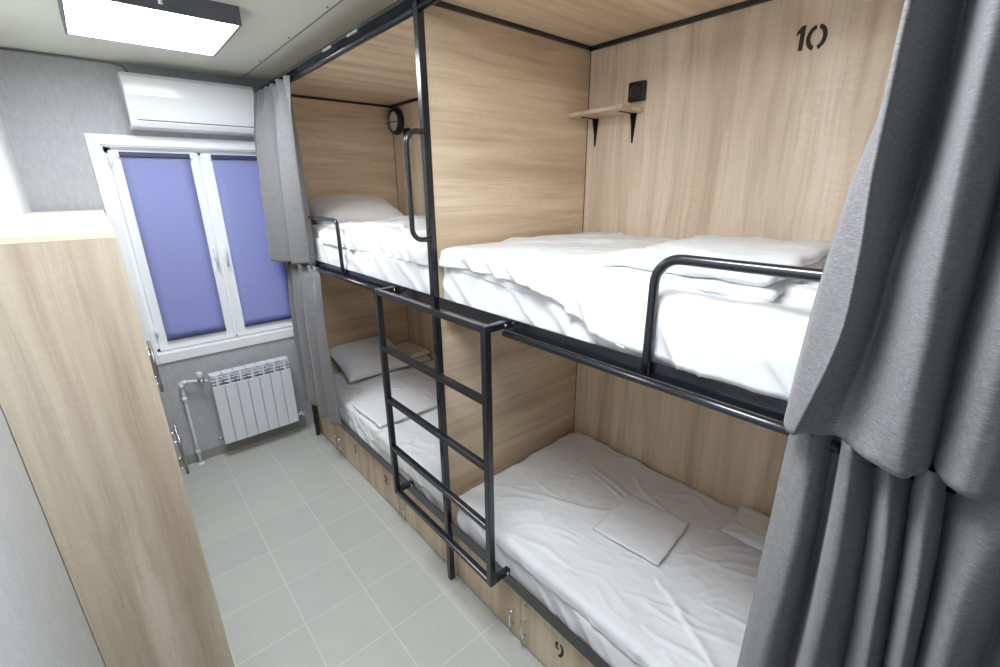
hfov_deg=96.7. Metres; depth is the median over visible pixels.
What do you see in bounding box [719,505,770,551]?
pillow
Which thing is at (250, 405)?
radiator
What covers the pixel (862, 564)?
curtain
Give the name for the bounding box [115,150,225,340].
roller blind
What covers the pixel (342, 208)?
pillow
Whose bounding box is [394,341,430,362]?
folded blanket
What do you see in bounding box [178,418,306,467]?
baseboard
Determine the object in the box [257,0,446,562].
bunk bed
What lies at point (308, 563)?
floor
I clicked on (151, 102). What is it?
air conditioner
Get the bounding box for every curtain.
[254,74,316,265]
[287,262,341,424]
[737,433,999,666]
[784,0,999,500]
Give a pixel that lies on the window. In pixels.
(108, 169)
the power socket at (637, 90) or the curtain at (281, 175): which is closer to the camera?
the power socket at (637, 90)
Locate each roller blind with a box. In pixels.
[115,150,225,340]
[208,153,291,326]
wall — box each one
[0,47,313,457]
[0,116,105,666]
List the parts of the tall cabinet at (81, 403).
panel, handle, handle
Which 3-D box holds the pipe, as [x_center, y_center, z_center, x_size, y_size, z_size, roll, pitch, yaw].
[-2.237,0.640,3.322,0.200,0.736,0.079,-4,19,-11]
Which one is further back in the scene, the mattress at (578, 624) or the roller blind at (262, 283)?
the roller blind at (262, 283)
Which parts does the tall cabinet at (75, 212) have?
panel, handle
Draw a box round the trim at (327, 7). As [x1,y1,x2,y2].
[242,0,342,77]
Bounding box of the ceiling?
[0,0,396,80]
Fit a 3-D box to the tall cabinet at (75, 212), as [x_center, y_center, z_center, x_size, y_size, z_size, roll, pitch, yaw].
[-2.284,0.250,2.667,0.347,1.886,0.748,-16,23,-38]
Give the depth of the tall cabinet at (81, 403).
1.27 m
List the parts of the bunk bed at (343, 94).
leg, guard rail, door, curtain rod, rail, panel, panel, corner trim, door, panel, rail, door, rail, panel, panel, door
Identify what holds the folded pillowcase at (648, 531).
on the duvet at (691, 609)
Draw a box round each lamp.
[58,0,241,56]
[386,108,403,134]
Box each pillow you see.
[308,195,403,223]
[329,336,408,382]
[603,234,831,301]
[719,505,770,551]
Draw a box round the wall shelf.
[568,104,643,146]
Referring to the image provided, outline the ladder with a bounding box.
[373,286,509,587]
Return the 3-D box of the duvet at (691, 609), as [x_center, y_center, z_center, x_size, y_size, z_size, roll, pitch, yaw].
[0.746,0.931,1.803,0.960,0.079,1.931,-16,23,-38]
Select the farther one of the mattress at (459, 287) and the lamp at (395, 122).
the lamp at (395, 122)
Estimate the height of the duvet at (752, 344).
0.220 m
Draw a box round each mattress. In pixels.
[314,237,429,293]
[333,362,443,512]
[442,267,787,401]
[457,509,641,666]
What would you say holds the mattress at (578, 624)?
on the bunk bed at (759, 118)
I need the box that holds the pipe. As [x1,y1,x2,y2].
[178,371,207,465]
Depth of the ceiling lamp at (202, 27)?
1.87 m
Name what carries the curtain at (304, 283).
hanging from the bunk bed at (343, 94)
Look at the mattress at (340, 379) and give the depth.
2.97 m
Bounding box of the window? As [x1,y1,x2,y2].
[84,133,293,364]
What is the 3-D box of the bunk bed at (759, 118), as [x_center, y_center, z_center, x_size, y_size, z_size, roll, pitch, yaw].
[0.718,0.154,1.506,1.087,2.722,2.050,-16,23,-38]
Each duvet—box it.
[311,215,427,265]
[336,361,442,501]
[439,232,824,400]
[459,431,762,666]
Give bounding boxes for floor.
[181,423,545,666]
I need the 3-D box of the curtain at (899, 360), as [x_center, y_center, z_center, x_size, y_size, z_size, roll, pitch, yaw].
[0.742,-0.277,0.496,0.186,1.076,0.574,-16,23,-38]
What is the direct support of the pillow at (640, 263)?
on the duvet at (752, 344)
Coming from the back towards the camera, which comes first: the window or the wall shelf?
the window
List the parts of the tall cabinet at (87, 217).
panel, handle, handle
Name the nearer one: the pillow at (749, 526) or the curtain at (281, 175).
the pillow at (749, 526)
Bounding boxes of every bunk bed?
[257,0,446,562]
[404,0,955,666]
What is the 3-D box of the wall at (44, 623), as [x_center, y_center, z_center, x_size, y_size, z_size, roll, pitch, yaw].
[-0.273,0.655,0.007,0.100,2.727,7.500,-16,23,-38]
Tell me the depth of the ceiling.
2.25 m
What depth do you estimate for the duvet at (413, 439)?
2.88 m
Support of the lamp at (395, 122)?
attached to the bunk bed at (343, 94)
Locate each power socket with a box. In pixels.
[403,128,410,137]
[628,80,646,102]
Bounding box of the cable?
[0,47,127,71]
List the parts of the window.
sash, handle, sill, handle, sash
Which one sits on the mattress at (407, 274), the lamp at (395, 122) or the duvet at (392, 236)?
the duvet at (392, 236)
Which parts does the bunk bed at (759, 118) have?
grab handle, rail, post, door, panel, panel, handle, handle, rail, door, panel, corner trim, panel, rail, curtain rod, guard rail, panel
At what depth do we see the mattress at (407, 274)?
2.27 m
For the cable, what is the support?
attached to the wall at (48, 104)
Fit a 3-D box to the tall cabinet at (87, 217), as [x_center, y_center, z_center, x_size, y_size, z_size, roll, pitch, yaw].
[-1.800,0.417,2.139,0.347,1.886,0.718,-16,23,-38]
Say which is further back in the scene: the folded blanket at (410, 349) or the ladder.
the folded blanket at (410, 349)
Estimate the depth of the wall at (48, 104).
2.64 m
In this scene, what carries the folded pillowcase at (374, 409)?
on the duvet at (413, 439)
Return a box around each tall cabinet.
[0,214,183,463]
[0,220,234,666]
[16,210,155,375]
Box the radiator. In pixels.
[208,356,306,443]
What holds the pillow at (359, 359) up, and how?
on the mattress at (340, 379)
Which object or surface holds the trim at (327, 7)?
attached to the ceiling
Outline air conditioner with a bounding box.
[117,71,253,136]
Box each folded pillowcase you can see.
[353,386,436,427]
[593,494,689,565]

